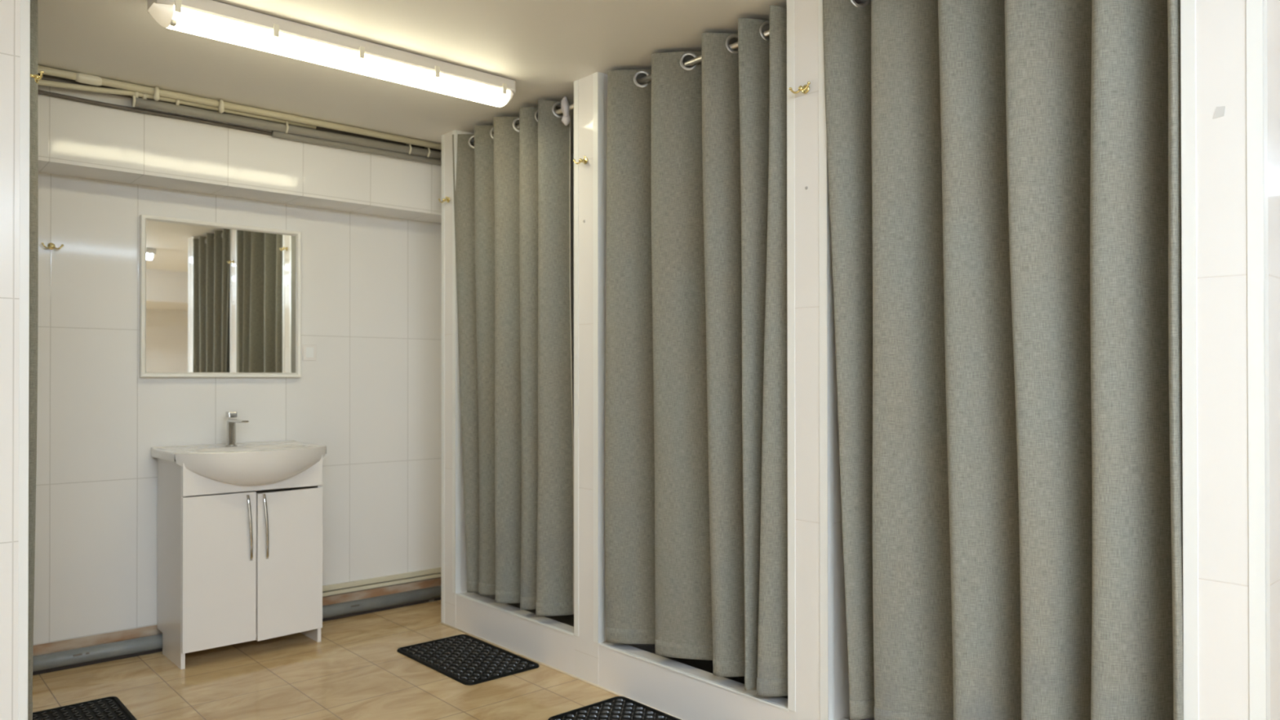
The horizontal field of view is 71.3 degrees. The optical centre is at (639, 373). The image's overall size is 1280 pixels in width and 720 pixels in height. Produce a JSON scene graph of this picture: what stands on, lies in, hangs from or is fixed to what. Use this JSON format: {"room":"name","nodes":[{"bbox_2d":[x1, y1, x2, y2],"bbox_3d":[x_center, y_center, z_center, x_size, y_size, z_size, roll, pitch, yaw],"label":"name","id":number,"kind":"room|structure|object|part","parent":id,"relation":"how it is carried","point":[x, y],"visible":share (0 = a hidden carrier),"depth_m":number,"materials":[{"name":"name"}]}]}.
{"room":"communal shower room","nodes":[
{"label":"communal shower room","id":0,"kind":"room"},
{"bbox_2d":[0,0,20,719],"bbox_3d":[-2.399,0.011,1.758,1.967,2.343,0.140,0,0,-42],"label":"wall","id":1,"kind":"structure","parent":0,"point":[10,10],"depth_m":2.33,"materials":[{"name":"white tile"}]},
{"bbox_2d":[17,0,30,719],"bbox_3d":[-1.625,0.014,2.355,0.022,2.343,0.002,0,0,-42],"label":"trim","id":2,"kind":"structure","parent":1,"relation":"attached to","point":[24,332],"depth_m":2.35,"materials":[{"name":"white plastic"}]},
{"bbox_2d":[27,20,30,675],"bbox_3d":[-1.627,0.014,2.371,0.002,2.343,0.028,0,0,-42],"label":"trim","id":3,"kind":"structure","parent":1,"relation":"attached to","point":[29,20],"depth_m":2.36,"materials":[{"name":"white plastic"}]},
{"bbox_2d":[30,70,44,83],"bbox_3d":[-1.645,-0.809,2.424,0.035,0.028,0.078,0,0,-42],"label":"robe hook","id":4,"kind":"object","parent":1,"relation":"attached to","point":[37,77],"visible":0.79,"depth_m":2.42,"materials":[{"name":"gold metal"}]},
{"bbox_3d":[-1.646,-0.806,2.424,0.028,0.017,0.017,0,0,-42],"label":"stem","id":5,"kind":"part","parent":4,"relation":"part of","materials":[{"name":"gold metal"}]},
{"bbox_3d":[-1.626,-0.806,2.415,0.038,0.022,0.010,0,0,31],"label":"arm","id":6,"kind":"part","parent":4,"relation":"part of","materials":[{"name":"gold metal"}]},
{"bbox_2d":[32,172,441,656],"bbox_3d":[-2.248,0.023,3.820,3.140,2.343,0.100,0,0,-42],"label":"wall","id":7,"kind":"structure","parent":0,"point":[371,285],"depth_m":4.00,"materials":[{"name":"white tile"}]},
{"bbox_2d":[40,242,63,249],"bbox_3d":[-2.381,-0.518,3.614,0.078,0.028,0.035,0,0,-42],"label":"robe hook","id":8,"kind":"object","parent":7,"relation":"attached to","point":[51,246],"visible":1,"depth_m":3.61,"materials":[{"name":"gold metal"}]},
{"bbox_3d":[-2.391,-0.519,3.625,0.027,0.027,0.005,0,0,-42],"label":"plate","id":9,"kind":"part","parent":8,"relation":"part of","materials":[{"name":"gold metal"}]},
{"bbox_2d":[138,214,301,377],"bbox_3d":[-1.887,-0.333,4.054,0.684,0.696,0.036,0,0,-42],"label":"wall mirror","id":10,"kind":"object","parent":7,"relation":"attached to","point":[217,300],"visible":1,"depth_m":4.03,"materials":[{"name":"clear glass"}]},
{"bbox_2d":[32,597,440,675],"bbox_3d":[-2.195,1.186,3.755,3.140,0.014,0.063,0,0,-42],"label":"trim","id":11,"kind":"structure","parent":7,"relation":"attached to","point":[40,672],"depth_m":3.79,"materials":[{"name":"brown"}]},
{"bbox_2d":[302,344,316,360],"bbox_3d":[-1.601,-0.103,4.325,0.067,0.076,0.011,0,0,-42],"label":"light switch","id":12,"kind":"object","parent":7,"relation":"attached to","point":[309,351],"visible":1,"depth_m":4.32,"materials":[{"name":"white paint"}]},
{"bbox_2d":[322,567,440,597],"bbox_3d":[-1.342,1.065,4.541,0.820,0.056,0.022,0,0,-42],"label":"pipe","id":13,"kind":"object","parent":7,"relation":"attached to","point":[433,573],"visible":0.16,"depth_m":4.55,"materials":[{"name":"beige plastic"}]},
{"bbox_2d":[37,84,441,224],"bbox_3d":[-2.134,-0.981,3.697,3.140,0.337,0.244,0,0,-42],"label":"wall","id":14,"kind":"structure","parent":0,"point":[76,139],"depth_m":3.85,"materials":[{"name":"white tile"}]},
{"bbox_2d":[37,89,271,135],"bbox_3d":[-2.378,-1.069,3.303,2.050,0.020,0.021,0,0,-42],"label":"cable","id":15,"kind":"object","parent":14,"relation":"attached to","point":[39,91],"visible":0.98,"depth_m":3.63,"materials":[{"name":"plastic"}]},
{"bbox_2d":[37,79,316,128],"bbox_3d":[-2.288,-1.098,3.315,2.200,0.076,0.040,0,0,-42],"label":"ceiling pipe","id":16,"kind":"object","parent":14,"relation":"attached to","point":[44,82],"visible":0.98,"depth_m":3.58,"materials":[{"name":"beige plastic"}]},
{"bbox_2d":[37,73,441,151],"bbox_3d":[-1.999,-1.123,3.622,3.040,0.047,0.042,0,0,-42],"label":"cable","id":17,"kind":"object","parent":14,"relation":"attached to","point":[48,77],"visible":0.27,"depth_m":3.85,"materials":[{"name":"brown plastic"}]},
{"bbox_2d":[130,95,441,159],"bbox_3d":[-1.434,-1.095,4.083,1.583,0.071,0.050,0,0,-42],"label":"conduit","id":18,"kind":"object","parent":14,"relation":"attached to","point":[137,102],"visible":0.94,"depth_m":3.94,"materials":[{"name":"grey plastic"}]},
{"bbox_2d":[271,130,441,165],"bbox_3d":[-1.248,-1.069,4.297,1.020,0.037,0.032,0,0,-42],"label":"conduit","id":19,"kind":"object","parent":14,"relation":"attached to","point":[274,134],"visible":0.83,"depth_m":4.20,"materials":[{"name":"grey plastic"}]},
{"bbox_2d":[31,600,618,719],"bbox_3d":[1.649,1.231,2.201,8.800,0.100,7.696,0,0,-42],"label":"floor","id":20,"kind":"structure","parent":0,"point":[356,671],"depth_m":3.42,"materials":[{"name":"beige tile"}]},
{"bbox_2d":[32,696,137,719],"bbox_3d":[-1.856,1.184,2.947,0.346,0.009,0.604,0,0,-42],"label":"rubber mat","id":21,"kind":"object","parent":20,"relation":"on","point":[110,708],"visible":0.91,"depth_m":3.12,"materials":[{"name":"black rubber"}]},
{"bbox_2d":[32,585,440,671],"bbox_3d":[-2.149,1.158,3.779,3.040,0.071,0.062,0,0,-42],"label":"pipe","id":22,"kind":"object","parent":20,"relation":"on","point":[77,655],"visible":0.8,"depth_m":3.79,"materials":[{"name":"grey metal"}]},
{"bbox_2d":[156,454,322,669],"bbox_3d":[-1.743,0.777,3.910,0.575,0.834,0.415,0,0,-42],"label":"vanity cabinet","id":23,"kind":"object","parent":20,"relation":"on","point":[237,563],"visible":0.93,"depth_m":3.75,"materials":[{"name":"white paint"}]},
{"bbox_3d":[-1.967,0.776,3.742,0.016,0.834,0.366,0,0,-42],"label":"panel","id":24,"kind":"part","parent":23,"relation":"part of","materials":[{"name":"white paint"}]},
{"bbox_3d":[-1.737,0.812,3.690,0.287,0.627,0.017,0,0,-42],"label":"door","id":25,"kind":"part","parent":23,"relation":"part of","materials":[{"name":"white paint"}]},
{"bbox_3d":[-1.861,0.720,4.043,0.543,0.710,0.007,0,0,-42],"label":"panel","id":26,"kind":"part","parent":23,"relation":"part of","materials":[{"name":"white paint"}]},
{"bbox_2d":[151,440,326,485],"bbox_3d":[-1.720,0.394,3.887,0.624,0.155,0.492,0,0,-42],"label":"washbasin","id":27,"kind":"object","parent":23,"relation":"in","point":[259,463],"visible":0.97,"depth_m":3.72,"materials":[{"name":"white ceramic"}]},
{"bbox_2d":[225,411,248,445],"bbox_3d":[-1.772,0.244,3.927,0.048,0.152,0.210,0,0,-42],"label":"faucet","id":28,"kind":"object","parent":27,"relation":"on","point":[231,423],"visible":1,"depth_m":3.97,"materials":[{"name":"silver metal"}]},
{"bbox_3d":[-1.826,0.182,3.987,0.036,0.026,0.050,0,0,-42],"label":"lever","id":29,"kind":"part","parent":28,"relation":"part of","materials":[{"name":"silver metal"}]},
{"bbox_3d":[-1.764,0.207,3.918,0.032,0.017,0.185,0,0,-42],"label":"spout","id":30,"kind":"part","parent":28,"relation":"part of","materials":[{"name":"silver metal"}]},
{"bbox_2d":[151,440,326,462],"bbox_3d":[-1.720,0.368,3.887,0.624,0.104,0.492,0,0,-42],"label":"basin","id":31,"kind":"object","parent":27,"relation":"in","point":[277,451],"depth_m":3.78,"materials":[{"name":"white ceramic"}]},
{"bbox_3d":[-1.639,0.648,3.754,0.025,0.278,0.025,0,0,-42],"label":"handle","id":32,"kind":"part","parent":23,"relation":"part of","materials":[{"name":"silver metal"}]},
{"bbox_3d":[-1.586,0.648,3.789,0.025,0.278,0.025,0,0,-42],"label":"handle","id":33,"kind":"part","parent":23,"relation":"part of","materials":[{"name":"silver metal"}]},
{"bbox_3d":[-1.519,0.818,3.878,0.284,0.626,0.017,0,0,-44],"label":"door","id":34,"kind":"part","parent":23,"relation":"part of","materials":[{"name":"white paint"}]},
{"bbox_3d":[-1.551,0.778,4.115,0.016,0.834,0.366,0,0,-42],"label":"panel","id":35,"kind":"part","parent":23,"relation":"part of","materials":[{"name":"white paint"}]},
{"bbox_2d":[396,634,539,685],"bbox_3d":[-0.728,1.188,3.739,0.346,0.009,0.606,0,0,-42],"label":"rubber mat","id":36,"kind":"object","parent":20,"relation":"on","point":[467,660],"visible":1,"depth_m":3.71,"materials":[{"name":"black rubber"}]},
{"bbox_2d":[455,591,574,675],"bbox_3d":[-0.532,1.111,3.870,0.074,0.163,0.913,0,0,-42],"label":"kerb","id":37,"kind":"object","parent":20,"relation":"on","point":[552,647],"visible":0.71,"depth_m":3.81,"materials":[{"name":"white tile"}]},
{"bbox_2d":[547,696,680,719],"bbox_3d":[0.003,1.183,2.943,0.345,0.009,0.607,0,0,-42],"label":"rubber mat","id":38,"kind":"object","parent":20,"relation":"on","point":[617,708],"visible":1,"depth_m":3.12,"materials":[{"name":"black rubber"}]},
{"bbox_2d":[598,641,788,719],"bbox_3d":[0.175,1.106,3.079,0.074,0.163,0.916,0,0,-42],"label":"kerb","id":39,"kind":"object","parent":20,"relation":"on","point":[684,697],"visible":0.82,"depth_m":3.09,"materials":[{"name":"white tile"}]},
{"bbox_2d":[37,0,786,154],"bbox_3d":[1.647,-1.212,2.215,8.800,0.100,7.696,0,0,-42],"label":"ceiling","id":40,"kind":"structure","parent":0,"point":[544,46],"depth_m":3.14,"materials":[{"name":"paint"}]},
{"bbox_2d":[37,65,441,150],"bbox_3d":[-1.953,-1.121,3.571,3.040,0.058,0.052,0,0,-42],"label":"ceiling pipe","id":41,"kind":"object","parent":40,"relation":"attached to","point":[81,77],"visible":0.96,"depth_m":3.73,"materials":[{"name":"beige plastic"}]},
{"bbox_2d":[147,0,515,106],"bbox_3d":[-0.999,-1.104,3.118,1.280,0.100,0.132,0,0,-42],"label":"ceiling light","id":42,"kind":"object","parent":40,"relation":"attached to","point":[210,19],"visible":1,"depth_m":3.00,"materials":[{"name":"white plastic"}]},
{"bbox_2d":[444,131,573,627],"bbox_3d":[-0.554,0.025,4.557,0.952,2.343,0.129,0,0,-42],"label":"wall","id":43,"kind":"structure","parent":0,"point":[450,597],"depth_m":4.24,"materials":[{"name":"white paint"}]},
{"bbox_2d":[440,549,441,599],"bbox_3d":[-0.943,0.024,4.297,0.030,2.343,0.002,0,0,-42],"label":"trim","id":44,"kind":"structure","parent":43,"relation":"attached to","point":[441,549],"depth_m":4.28,"materials":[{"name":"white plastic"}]},
{"bbox_2d":[440,134,444,622],"bbox_3d":[-0.945,0.024,4.278,0.002,2.343,0.029,0,0,-42],"label":"trim","id":45,"kind":"structure","parent":43,"relation":"attached to","point":[442,135],"depth_m":4.27,"materials":[{"name":"white plastic"}]},
{"bbox_2d":[438,196,449,202],"bbox_3d":[-0.923,-0.826,4.230,0.035,0.028,0.078,0,0,-42],"label":"robe hook","id":46,"kind":"object","parent":43,"relation":"attached to","point":[447,199],"visible":1,"depth_m":4.23,"materials":[{"name":"gold metal"}]},
{"bbox_2d":[452,129,455,593],"bbox_3d":[-0.875,-0.059,4.201,0.002,2.178,0.030,0,0,-42],"label":"trim","id":47,"kind":"structure","parent":43,"relation":"attached to","point":[453,131],"depth_m":4.20,"materials":[{"name":"white plastic"}]},
{"bbox_2d":[455,129,461,593],"bbox_3d":[-0.856,-0.059,4.200,0.030,2.178,0.002,0,0,-42],"label":"trim","id":48,"kind":"structure","parent":43,"relation":"attached to","point":[458,419],"depth_m":4.20,"materials":[{"name":"white plastic"}]},
{"bbox_2d":[471,103,573,146],"bbox_3d":[-0.512,-1.087,3.903,0.042,0.042,0.913,0,0,-42],"label":"curtain rod","id":49,"kind":"object","parent":43,"relation":"attached to","point":[559,111],"visible":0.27,"depth_m":3.69,"materials":[{"name":"silver metal"}]},
{"bbox_2d":[452,99,573,616],"bbox_3d":[-0.571,-0.065,3.958,0.197,2.131,0.804,0,0,-42],"label":"curtain","id":50,"kind":"object","parent":49,"relation":"hanging from","point":[512,188],"visible":1,"depth_m":3.88,"materials":[{"name":"grey fabric"}]},
{"bbox_2d":[560,96,570,125],"bbox_3d":[-0.304,-1.074,3.639,0.043,0.124,0.051,0,0,-42],"label":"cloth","id":51,"kind":"object","parent":49,"relation":"hanging from","point":[566,119],"visible":1,"depth_m":3.63,"materials":[{"name":"white fabric"}]},
{"bbox_2d":[506,603,573,626],"bbox_3d":[-0.178,1.159,4.187,0.877,0.070,0.913,0,0,-42],"label":"floor","id":52,"kind":"structure","parent":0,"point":[568,619],"depth_m":4.12,"materials":[{"name":"grey"}]},
{"bbox_2d":[574,73,655,684],"bbox_3d":[0.146,0.020,3.773,0.952,2.343,0.147,0,0,-42],"label":"wall","id":53,"kind":"structure","parent":0,"point":[586,651],"depth_m":3.45,"materials":[{"name":"white tile"}]},
{"bbox_2d":[455,592,574,636],"bbox_3d":[-0.557,1.030,3.849,0.014,0.008,0.911,0,0,-42],"label":"trim","id":54,"kind":"structure","parent":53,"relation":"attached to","point":[457,593],"depth_m":3.80,"materials":[{"name":"white plastic"}]},
{"bbox_2d":[573,80,578,636],"bbox_3d":[-0.250,-0.064,3.501,0.002,2.178,0.029,0,0,-42],"label":"trim","id":55,"kind":"structure","parent":53,"relation":"attached to","point":[575,82],"depth_m":3.50,"materials":[{"name":"white plastic"}]},
{"bbox_2d":[573,155,587,164],"bbox_3d":[-0.224,-0.825,3.447,0.035,0.028,0.078,0,0,-42],"label":"robe hook","id":56,"kind":"object","parent":53,"relation":"attached to","point":[584,161],"visible":1,"depth_m":3.45,"materials":[{"name":"gold metal"}]},
{"bbox_2d":[592,71,598,643],"bbox_3d":[-0.169,-0.064,3.411,0.002,2.178,0.030,0,0,-42],"label":"trim","id":57,"kind":"structure","parent":53,"relation":"attached to","point":[595,74],"depth_m":3.41,"materials":[{"name":"white plastic"}]},
{"bbox_2d":[597,71,604,643],"bbox_3d":[-0.149,-0.064,3.409,0.030,2.178,0.002,0,0,-42],"label":"trim","id":58,"kind":"structure","parent":53,"relation":"attached to","point":[600,75],"depth_m":3.41,"materials":[{"name":"white plastic"}]},
{"bbox_2d":[636,29,769,84],"bbox_3d":[0.196,-1.092,3.111,0.042,0.042,0.916,0,0,-42],"label":"curtain rod","id":59,"kind":"object","parent":53,"relation":"attached to","point":[734,46],"visible":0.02,"depth_m":3.11,"materials":[{"name":"silver metal"}]},
{"bbox_2d":[604,4,787,696],"bbox_3d":[0.205,-0.066,3.103,0.206,2.141,0.869,0,0,-42],"label":"curtain","id":60,"kind":"object","parent":59,"relation":"hanging from","point":[696,405],"visible":0.93,"depth_m":3.10,"materials":[{"name":"grey fabric"}]},
{"bbox_2d":[653,652,787,698],"bbox_3d":[0.530,1.154,3.395,0.877,0.070,0.916,0,0,-42],"label":"floor","id":61,"kind":"structure","parent":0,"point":[706,665],"depth_m":3.43,"materials":[{"name":"grey"}]},
{"bbox_2d":[788,0,874,719],"bbox_3d":[0.854,0.015,2.981,0.952,2.343,0.145,0,0,-42],"label":"wall","id":62,"kind":"structure","parent":0,"point":[806,11],"depth_m":2.66,"materials":[{"name":"white tile"}]},
{"bbox_2d":[598,642,788,711],"bbox_3d":[0.151,1.025,3.057,0.014,0.008,0.914,0,0,-42],"label":"trim","id":63,"kind":"structure","parent":62,"relation":"attached to","point":[704,680],"depth_m":3.00,"materials":[{"name":"white plastic"}]},
{"bbox_2d":[786,329,787,403],"bbox_3d":[0.460,-0.069,2.728,0.030,2.178,0.002,0,0,-42],"label":"trim","id":64,"kind":"structure","parent":62,"relation":"attached to","point":[787,330],"depth_m":2.72,"materials":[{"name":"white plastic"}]},
{"bbox_2d":[786,0,795,711],"bbox_3d":[0.459,-0.069,2.708,0.002,2.178,0.029,0,0,-42],"label":"trim","id":65,"kind":"structure","parent":62,"relation":"attached to","point":[790,3],"depth_m":2.71,"materials":[{"name":"white plastic"}]},
{"bbox_2d":[788,81,810,93],"bbox_3d":[0.483,-0.851,2.657,0.035,0.028,0.078,0,0,-42],"label":"robe hook","id":66,"kind":"object","parent":62,"relation":"attached to","point":[805,89],"visible":1,"depth_m":2.66,"materials":[{"name":"gold metal"}]},
{"bbox_3d":[0.463,-0.848,2.667,0.038,0.022,0.010,0,0,31],"label":"arm","id":67,"kind":"part","parent":66,"relation":"part of","materials":[{"name":"gold metal"}]},
{"bbox_3d":[0.483,-0.848,2.658,0.028,0.017,0.017,0,0,-42],"label":"stem","id":68,"kind":"part","parent":66,"relation":"part of","materials":[{"name":"gold metal"}]},
{"bbox_3d":[0.494,-0.851,2.667,0.005,0.027,0.027,0,0,-42],"label":"plate","id":69,"kind":"part","parent":66,"relation":"part of","materials":[{"name":"gold metal"}]},
{"bbox_3d":[0.490,-0.848,2.637,0.010,0.022,0.038,0,0,-24],"label":"arm","id":70,"kind":"part","parent":66,"relation":"part of","materials":[{"name":"gold metal"}]},
{"bbox_2d":[817,0,828,719],"bbox_3d":[0.538,-0.069,2.620,0.002,2.178,0.030,0,0,-42],"label":"trim","id":71,"kind":"structure","parent":62,"relation":"attached to","point":[823,250],"depth_m":2.62,"materials":[{"name":"white plastic"}]},
{"bbox_2d":[826,155,834,719],"bbox_3d":[0.558,-0.069,2.619,0.030,2.178,0.002,0,0,-42],"label":"trim","id":72,"kind":"structure","parent":62,"relation":"attached to","point":[829,270],"depth_m":2.62,"materials":[{"name":"white plastic"}]},
{"bbox_2d":[854,0,867,4],"bbox_3d":[0.907,-1.097,2.316,0.042,0.042,0.930,0,0,-42],"label":"curtain rod","id":73,"kind":"object","parent":62,"relation":"attached to","point":[858,2],"visible":0.02,"depth_m":2.60,"materials":[{"name":"silver metal"}]},
{"bbox_2d":[822,0,1183,719],"bbox_3d":[0.909,-0.079,2.310,0.186,2.125,0.949,0,0,-42],"label":"curtain","id":74,"kind":"object","parent":73,"relation":"hanging from","point":[1005,175],"visible":0.96,"depth_m":2.29,"materials":[{"name":"grey fabric"}]},
{"bbox_2d":[1195,0,1279,719],"bbox_3d":[1.571,0.010,2.180,0.952,2.343,0.146,0,0,-42],"label":"wall","id":75,"kind":"structure","parent":0,"point":[1220,24],"depth_m":1.86,"materials":[{"name":"white tile"}]},
{"bbox_2d":[440,622,683,719],"bbox_3d":[0.157,1.187,3.040,0.009,0.009,3.335,0,0,-42],"label":"trim","id":76,"kind":"structure","parent":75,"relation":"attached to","point":[448,625],"depth_m":3.62,"materials":[{"name":"beige"}]},
{"bbox_2d":[1180,22,1183,659],"bbox_3d":[1.176,-0.074,1.927,0.030,2.178,0.002,0,0,-42],"label":"trim","id":77,"kind":"structure","parent":75,"relation":"attached to","point":[1180,22],"depth_m":1.92,"materials":[{"name":"white plastic"}]},
{"bbox_2d":[1180,0,1199,719],"bbox_3d":[1.175,-0.074,1.908,0.002,2.178,0.029,0,0,-42],"label":"trim","id":78,"kind":"structure","parent":75,"relation":"attached to","point":[1188,7],"depth_m":1.91,"materials":[{"name":"white plastic"}]},
{"bbox_2d":[1213,106,1225,119],"bbox_3d":[1.212,-0.548,1.869,0.002,0.024,0.023,0,0,-42],"label":"sticker patch","id":79,"kind":"object","parent":75,"relation":"attached to","point":[1220,111],"visible":1,"depth_m":1.87,"materials":[{"name":"grey paper"}]},
{"bbox_2d":[1245,0,1266,719],"bbox_3d":[1.255,0.008,1.817,0.002,2.343,0.030,0,0,-42],"label":"trim","id":80,"kind":"structure","parent":75,"relation":"attached to","point":[1254,8],"depth_m":1.82,"materials":[{"name":"white plastic"}]},
{"bbox_2d":[1262,0,1271,719],"bbox_3d":[1.275,0.008,1.816,0.030,2.343,0.002,0,0,-42],"label":"trim","id":81,"kind":"structure","parent":75,"relation":"attached to","point":[1264,2],"depth_m":1.81,"materials":[{"name":"white plastic"}]},
{"bbox_3d":[-2.706,0.017,2.852,0.967,2.343,0.140,0,0,-42],"label":"wall","id":82,"kind":"structure","parent":0,"visible":0},
{"bbox_3d":[-2.016,-1.092,2.793,0.021,0.021,0.876,0,0,-42],"label":"curtain rod","id":83,"kind":"object","parent":82,"relation":"attached to","visible":0},
{"bbox_2d":[27,0,38,719],"bbox_3d":[-1.962,-0.070,2.731,0.115,2.134,0.712,0,0,-42],"label":"curtain","id":84,"kind":"object","parent":83,"relation":"hanging from","point":[33,148],"visible":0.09,"depth_m":2.52,"materials":[{"name":"grey fabric"}]}
]}

